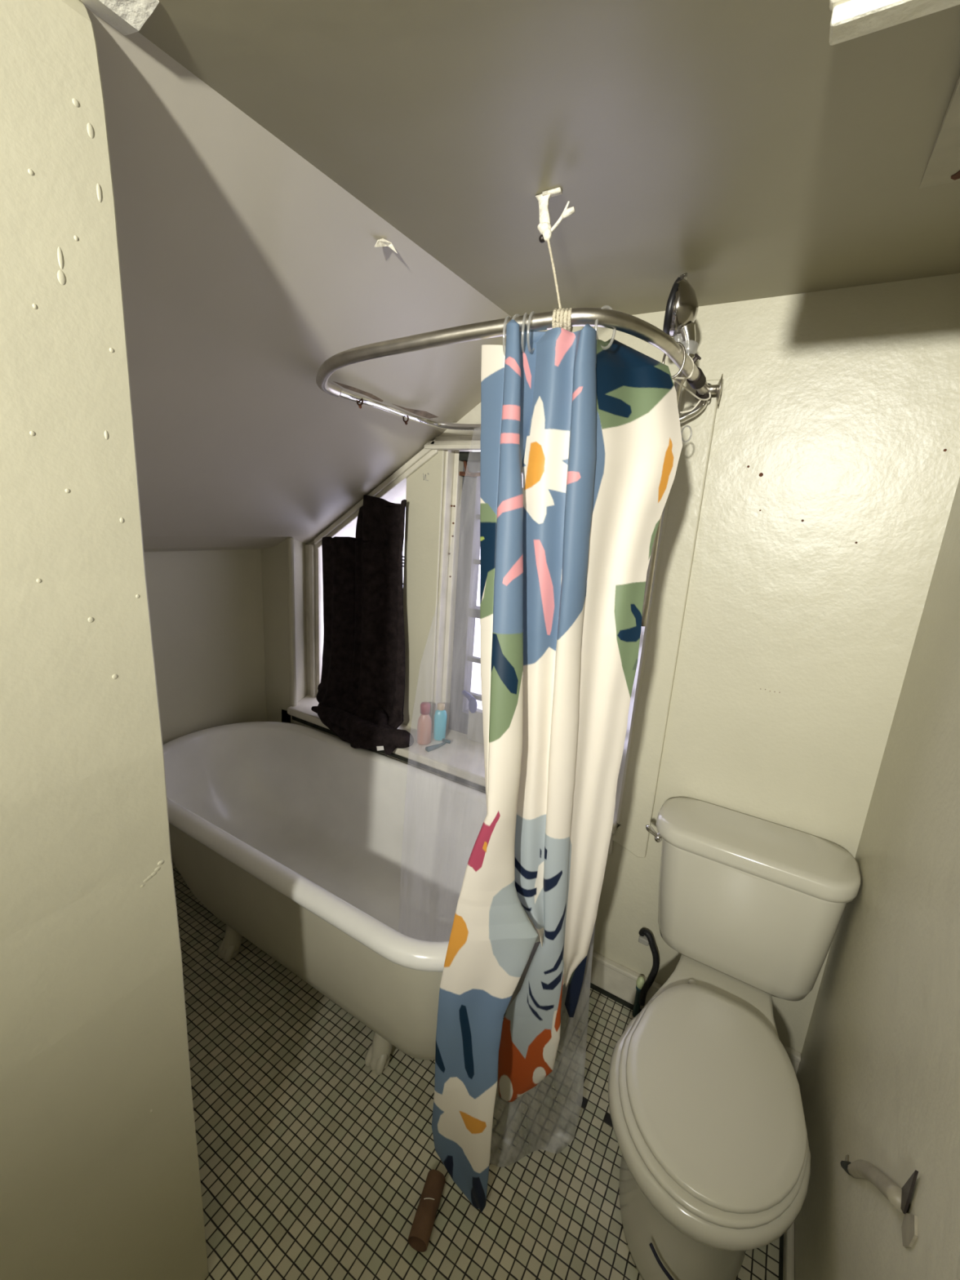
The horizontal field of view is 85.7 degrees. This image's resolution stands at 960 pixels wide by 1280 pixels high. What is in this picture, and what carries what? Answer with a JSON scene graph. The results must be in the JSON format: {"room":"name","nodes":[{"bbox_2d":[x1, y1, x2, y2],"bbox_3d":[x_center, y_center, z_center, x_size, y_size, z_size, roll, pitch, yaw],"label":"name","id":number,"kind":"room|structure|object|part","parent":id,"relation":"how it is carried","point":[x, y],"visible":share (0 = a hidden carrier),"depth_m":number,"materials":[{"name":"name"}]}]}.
{"room":"bathroom","nodes":[
{"label":"bathroom","id":0,"kind":"room"},
{"bbox_2d":[0,0,208,1279],"bbox_3d":[-1.611,0.346,0.294,1.382,2.105,2.060,12,16,29],"label":"wall","id":1,"kind":"structure","parent":0,"point":[100,1173],"depth_m":0.69,"materials":[{"name":"beige paint"}]},
{"bbox_2d":[79,0,159,35],"bbox_3d":[-0.442,-0.727,0.576,0.133,0.023,0.100,12,16,29],"label":"trim","id":2,"kind":"structure","parent":1,"relation":"attached to","point":[127,17],"depth_m":0.59,"materials":[{"name":"white paint"}]},
{"bbox_2d":[143,549,266,866],"bbox_3d":[-1.304,0.301,2.131,0.100,1.360,1.560,12,16,29],"label":"wall","id":3,"kind":"structure","parent":0,"point":[206,606],"depth_m":2.18,"materials":[{"name":"beige paint"}]},
{"bbox_2d":[85,7,511,551],"bbox_3d":[-0.703,-0.643,1.572,1.375,0.875,1.760,12,16,29],"label":"ceiling","id":4,"kind":"structure","parent":0,"point":[246,268],"depth_m":1.15,"materials":[{"name":"beige paint"}]},
{"bbox_2d":[374,238,396,253],"bbox_3d":[-0.193,-0.799,1.051,0.052,0.022,0.013,-7,17,-37],"label":"flake","id":5,"kind":"object","parent":4,"relation":"attached to","point":[380,242],"visible":1,"depth_m":1.05,"materials":[{"name":"beige paint"}]},
{"bbox_2d":[172,865,779,1279],"bbox_3d":[-0.833,1.387,0.867,2.525,0.080,3.570,12,16,29],"label":"floor","id":6,"kind":"structure","parent":0,"point":[315,1164],"depth_m":1.30,"materials":[{"name":"tile"}]},
{"bbox_2d":[163,721,527,1075],"bbox_3d":[-0.555,0.816,1.847,1.610,0.596,0.727,12,16,29],"label":"bathtub","id":7,"kind":"object","parent":6,"relation":"on","point":[344,864],"visible":0.7,"depth_m":1.90,"materials":[{"name":"white ceramic"}]},
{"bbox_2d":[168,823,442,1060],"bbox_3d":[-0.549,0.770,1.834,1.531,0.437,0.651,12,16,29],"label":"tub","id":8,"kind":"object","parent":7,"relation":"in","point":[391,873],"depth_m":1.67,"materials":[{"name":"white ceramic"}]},
{"bbox_2d":[164,728,487,942],"bbox_3d":[-0.550,0.743,1.829,1.494,0.411,0.611,12,16,29],"label":"basin","id":9,"kind":"object","parent":7,"relation":"in","point":[394,842],"depth_m":2.03,"materials":[{"name":"white ceramic"}]},
{"bbox_2d":[408,1169,445,1252],"bbox_3d":[-0.119,1.294,1.178,0.045,0.046,0.122,7,14,14],"label":"cardboard tube","id":10,"kind":"object","parent":6,"relation":"on","point":[419,1237],"visible":1,"depth_m":1.16,"materials":[{"name":"brown cardboard"}]},
{"bbox_2d":[491,1049,583,1160],"bbox_3d":[0.172,0.968,1.288,0.312,0.654,0.142,-2,15,-22],"label":"liner","id":11,"kind":"object","parent":6,"relation":"on","point":[565,1057],"visible":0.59,"depth_m":1.38,"materials":[{"name":"plastic"}]},
{"bbox_2d":[631,976,644,1017],"bbox_3d":[0.514,1.158,1.680,0.027,0.154,0.028,12,16,29],"label":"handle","id":12,"kind":"object","parent":6,"relation":"on","point":[640,982],"visible":0.91,"depth_m":1.67,"materials":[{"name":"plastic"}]},
{"bbox_3d":[0.514,1.175,1.686,0.025,0.118,0.025,12,16,29],"label":"stem","id":13,"kind":"part","parent":12,"relation":"part of","materials":[{"name":"black plastic"}]},
{"bbox_2d":[608,796,860,1279],"bbox_3d":[0.534,0.938,1.218,0.482,0.804,0.731,12,16,29],"label":"toilet","id":14,"kind":"object","parent":6,"relation":"on","point":[706,1108],"visible":1,"depth_m":1.17,"materials":[{"name":"beige ceramic"}]},
{"bbox_3d":[0.472,0.526,1.404,0.048,0.049,0.023,3,14,-4],"label":"flush handle","id":15,"kind":"part","parent":14,"relation":"part of","materials":[{"name":"silver metal"}]},
{"bbox_3d":[0.488,1.152,1.185,0.394,0.398,0.556,12,16,29],"label":"bowl","id":16,"kind":"part","parent":14,"relation":"part of","materials":[{"name":"beige ceramic"}]},
{"bbox_3d":[0.489,0.954,1.106,0.364,0.016,0.481,12,16,29],"label":"seat","id":17,"kind":"part","parent":14,"relation":"part of","materials":[{"name":"beige plastic"}]},
{"bbox_3d":[0.497,0.936,1.104,0.346,0.020,0.462,12,16,29],"label":"lid","id":18,"kind":"part","parent":14,"relation":"part of","materials":[{"name":"beige plastic"}]},
{"bbox_3d":[0.697,0.721,1.397,0.431,0.354,0.188,12,16,29],"label":"tank","id":19,"kind":"part","parent":14,"relation":"part of","materials":[{"name":"beige ceramic"}]},
{"bbox_3d":[0.703,0.530,1.346,0.464,0.052,0.202,12,16,29],"label":"tank lid","id":20,"kind":"part","parent":14,"relation":"part of","materials":[{"name":"beige ceramic"}]},
{"bbox_2d":[137,0,959,316],"bbox_3d":[-0.082,-0.618,0.060,1.170,0.080,3.670,12,16,29],"label":"ceiling","id":21,"kind":"structure","parent":0,"point":[728,145],"depth_m":0.73,"materials":[{"name":"beige paint"}]},
{"bbox_2d":[535,186,575,332],"bbox_3d":[0.123,-0.647,0.884,0.103,0.229,0.048,12,16,29],"label":"hanging cord","id":22,"kind":"object","parent":21,"relation":"hanging from","point":[561,318],"visible":0.88,"depth_m":0.88,"materials":[{"name":"white fabric"}]},
{"bbox_2d":[315,307,723,431],"bbox_3d":[0.052,-0.620,1.250,0.912,0.121,0.667,12,16,29],"label":"shower curtain rod","id":23,"kind":"object","parent":22,"relation":"hanging from","point":[622,322],"visible":0.89,"depth_m":0.99,"materials":[{"name":"silver metal"}]},
{"bbox_2d":[502,315,510,355],"bbox_3d":[0.049,-0.542,0.925,0.005,0.065,0.045,9,14,18],"label":"curtain hook","id":24,"kind":"object","parent":23,"relation":"hanging from","point":[507,317],"visible":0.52,"depth_m":0.91,"materials":[{"name":"silver metal"}]},
{"bbox_2d":[511,313,519,319],"bbox_3d":[0.066,-0.541,0.917,0.005,0.065,0.045,15,17,37],"label":"curtain hook","id":25,"kind":"object","parent":23,"relation":"hanging from","point":[516,315],"visible":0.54,"depth_m":0.90,"materials":[{"name":"silver metal"}]},
{"bbox_2d":[520,312,527,353],"bbox_3d":[0.079,-0.540,0.912,0.005,0.065,0.045,7,14,13],"label":"curtain hook","id":26,"kind":"object","parent":23,"relation":"hanging from","point":[525,313],"visible":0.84,"depth_m":0.89,"materials":[{"name":"silver metal"}]},
{"bbox_2d":[526,311,535,353],"bbox_3d":[0.092,-0.539,0.906,0.005,0.065,0.045,10,15,24],"label":"curtain hook","id":27,"kind":"object","parent":23,"relation":"hanging from","point":[532,313],"visible":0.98,"depth_m":0.89,"materials":[{"name":"silver metal"}]},
{"bbox_2d":[431,319,682,1213],"bbox_3d":[0.106,0.360,1.118,0.366,1.908,0.352,12,16,29],"label":"shower curtain","id":28,"kind":"object","parent":23,"relation":"hanging from","point":[566,553],"visible":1,"depth_m":0.99,"materials":[{"name":"fabric"}]},
{"bbox_2d":[448,379,687,824],"bbox_3d":[0.208,-0.144,1.825,0.856,1.300,0.326,12,16,29],"label":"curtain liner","id":29,"kind":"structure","parent":23,"relation":"hanging from","point":[467,611],"depth_m":2.06,"materials":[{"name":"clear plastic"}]},
{"bbox_2d":[594,305,616,350],"bbox_3d":[0.213,-0.531,0.881,0.047,0.068,0.005,-4,16,-30],"label":"curtain hook","id":30,"kind":"object","parent":23,"relation":"hanging from","point":[607,307],"visible":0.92,"depth_m":0.88,"materials":[{"name":"silver metal"}]},
{"bbox_2d":[641,272,698,626],"bbox_3d":[0.437,-0.411,1.241,0.079,0.797,0.163,9,15,18],"label":"shower","id":31,"kind":"object","parent":23,"relation":"attached to","point":[682,309],"visible":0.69,"depth_m":1.12,"materials":[{"name":"silver metal"}]},
{"bbox_3d":[0.455,-0.658,1.145,0.048,0.075,0.041,12,16,29],"label":"handle","id":32,"kind":"part","parent":31,"relation":"part of","materials":[{"name":"silver metal"}]},
{"bbox_2d":[662,342,686,378],"bbox_3d":[0.386,-0.556,1.030,0.047,0.068,0.005,14,17,35],"label":"curtain hook","id":33,"kind":"object","parent":23,"relation":"hanging from","point":[680,344],"visible":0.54,"depth_m":1.02,"materials":[{"name":"silver metal"}]},
{"bbox_2d":[680,425,692,442],"bbox_3d":[0.476,-0.475,1.193,0.031,0.038,0.004,-1,15,-18],"label":"curtain hook","id":34,"kind":"object","parent":23,"relation":"hanging from","point":[685,426],"visible":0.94,"depth_m":1.19,"materials":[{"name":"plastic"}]},
{"bbox_2d":[671,355,711,413],"bbox_3d":[0.469,-0.577,1.167,0.059,0.085,0.304,12,16,29],"label":"wire","id":35,"kind":"object","parent":23,"relation":"attached to","point":[691,373],"visible":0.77,"depth_m":1.18,"materials":[{"name":"silver metal"}]},
{"bbox_2d":[829,0,959,45],"bbox_3d":[0.439,-0.545,0.344,0.331,0.127,0.032,12,16,29],"label":"ceiling light","id":36,"kind":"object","parent":21,"relation":"attached to","point":[850,19],"depth_m":0.42,"materials":[{"name":"white paint"}]},
{"bbox_2d":[919,75,959,188],"bbox_3d":[0.653,-0.635,0.563,0.207,0.051,0.478,12,16,29],"label":"panel","id":37,"kind":"object","parent":21,"relation":"attached to","point":[943,166],"visible":1,"depth_m":0.72,"materials":[{"name":"paint"}]},
{"bbox_2d":[261,273,959,1053],"bbox_3d":[0.040,0.035,1.985,2.445,2.125,0.331,12,16,29],"label":"wall","id":38,"kind":"structure","parent":0,"point":[833,476],"depth_m":1.29,"materials":[{"name":"beige paint"}]},
{"bbox_2d":[286,537,297,723],"bbox_3d":[-0.845,-0.018,2.329,0.026,0.875,0.026,12,16,29],"label":"trim","id":39,"kind":"structure","parent":38,"relation":"attached to","point":[290,541],"depth_m":2.30,"materials":[{"name":"beige paint"}]},
{"bbox_2d":[305,402,530,733],"bbox_3d":[-0.081,-0.306,2.069,1.635,1.520,0.209,12,16,29],"label":"wall window","id":40,"kind":"structure","parent":38,"relation":"in","point":[397,495],"depth_m":2.10,"materials":[{"name":"beige paint"}]},
{"bbox_2d":[292,715,613,854],"bbox_3d":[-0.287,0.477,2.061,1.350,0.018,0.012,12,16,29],"label":"trim","id":41,"kind":"structure","parent":38,"relation":"attached to","point":[393,755],"depth_m":2.03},
{"bbox_2d":[287,694,619,833],"bbox_3d":[-0.170,0.427,2.176,1.610,0.035,0.360,12,16,29],"label":"sill","id":42,"kind":"structure","parent":38,"relation":"attached to","point":[464,757],"depth_m":2.05,"materials":[{"name":"beige paint"}]},
{"bbox_2d":[311,494,413,755],"bbox_3d":[-0.494,-0.077,2.144,0.671,1.015,0.270,12,16,29],"label":"towel","id":43,"kind":"object","parent":42,"relation":"on","point":[360,697],"visible":1,"depth_m":2.21,"materials":[{"name":"black fabric"}]},
{"bbox_2d":[417,702,431,745],"bbox_3d":[-0.223,0.336,2.090,0.052,0.175,0.052,12,16,29],"label":"lotion bottle","id":44,"kind":"object","parent":42,"relation":"on","point":[424,721],"visible":1,"depth_m":2.08,"materials":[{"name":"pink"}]},
{"bbox_2d":[425,738,450,751],"bbox_3d":[-0.168,0.421,2.074,0.109,0.036,0.034,-5,17,-33],"label":"razor","id":45,"kind":"object","parent":42,"relation":"on","point":[428,748],"visible":1,"depth_m":2.06,"materials":[{"name":"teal plastic"}]},
{"bbox_3d":[-0.175,0.424,2.071,0.092,0.031,0.024,-8,18,-40],"label":"handle","id":46,"kind":"part","parent":45,"relation":"part of","materials":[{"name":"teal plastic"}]},
{"bbox_2d":[433,702,447,740],"bbox_3d":[-0.164,0.336,2.137,0.054,0.160,0.035,-1,15,-20],"label":"shampoo bottle","id":47,"kind":"object","parent":42,"relation":"on","point":[440,716],"visible":0.96,"depth_m":2.12,"materials":[{"name":"teal plastic"}]},
{"bbox_2d":[461,689,484,744],"bbox_3d":[-0.029,0.320,2.136,0.119,0.212,0.077,12,16,29],"label":"scrub brush","id":48,"kind":"object","parent":42,"relation":"on","point":[475,723],"visible":0.92,"depth_m":2.13,"materials":[{"name":"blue plastic"}]},
{"bbox_3d":[-0.051,0.230,2.120,0.027,0.033,0.066,-6,17,-34],"label":"handle","id":49,"kind":"part","parent":48,"relation":"part of","materials":[{"name":"purple plastic"}]},
{"bbox_2d":[582,978,641,1013],"bbox_3d":[0.610,1.242,1.663,0.685,0.014,0.009,12,16,29],"label":"trim","id":50,"kind":"structure","parent":38,"relation":"attached to","point":[586,983],"depth_m":1.76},
{"bbox_2d":[638,935,648,946],"bbox_3d":[0.527,0.952,1.653,0.032,0.020,0.039,12,16,29],"label":"wall bracket","id":51,"kind":"object","parent":38,"relation":"attached to","point":[642,940],"visible":0.53,"depth_m":1.64,"materials":[{"name":"grey paint"}]},
{"bbox_2d":[639,928,658,1005],"bbox_3d":[0.524,1.042,1.650,0.038,0.250,0.081,-7,18,-39],"label":"supply hose","id":52,"kind":"object","parent":51,"relation":"attached to","point":[648,983],"visible":1,"depth_m":1.63,"materials":[{"name":"black rubber"}]},
{"bbox_2d":[612,379,719,857],"bbox_3d":[0.518,0.008,1.487,0.109,1.382,0.020,12,16,29],"label":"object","id":53,"kind":"structure","parent":38,"relation":"attached to","point":[686,491],"depth_m":1.46,"materials":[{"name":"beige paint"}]},
{"bbox_2d":[583,949,800,1075],"bbox_3d":[0.619,1.180,1.655,0.685,0.116,0.022,12,16,29],"label":"baseboard","id":54,"kind":"structure","parent":38,"relation":"attached to","point":[608,975],"depth_m":1.74,"materials":[{"name":"beige paint"}]},
{"bbox_2d":[794,477,959,1279],"bbox_3d":[0.277,0.535,0.014,0.100,2.125,3.570,12,16,29],"label":"wall","id":55,"kind":"structure","parent":0,"point":[877,1075],"depth_m":0.90,"materials":[{"name":"beige paint"}]},
{"bbox_2d":[778,1234,783,1279],"bbox_3d":[0.458,1.444,0.802,0.010,0.012,1.670,12,16,29],"label":"trim","id":56,"kind":"structure","parent":55,"relation":"attached to","point":[781,1238],"depth_m":1.15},
{"bbox_2d":[782,1222,794,1279],"bbox_3d":[0.467,1.427,0.793,0.016,0.050,1.670,12,16,29],"label":"baseboard","id":57,"kind":"structure","parent":55,"relation":"attached to","point":[788,1236],"depth_m":1.13,"materials":[{"name":"beige paint"}]},
{"bbox_2d":[840,1154,918,1248],"bbox_3d":[0.589,0.810,0.776,0.025,0.330,0.287,12,16,29],"label":"paper holder","id":58,"kind":"object","parent":55,"relation":"attached to","point":[899,1197],"visible":1,"depth_m":0.68,"materials":[{"name":"metal"}]},
{"bbox_2d":[840,1160,851,1175],"bbox_3d":[0.639,0.914,0.896,0.018,0.070,0.065,12,16,29],"label":"socket","id":59,"kind":"object","parent":58,"relation":"attached to","point":[846,1165],"depth_m":0.89,"materials":[{"name":"silver metal"}]}
]}

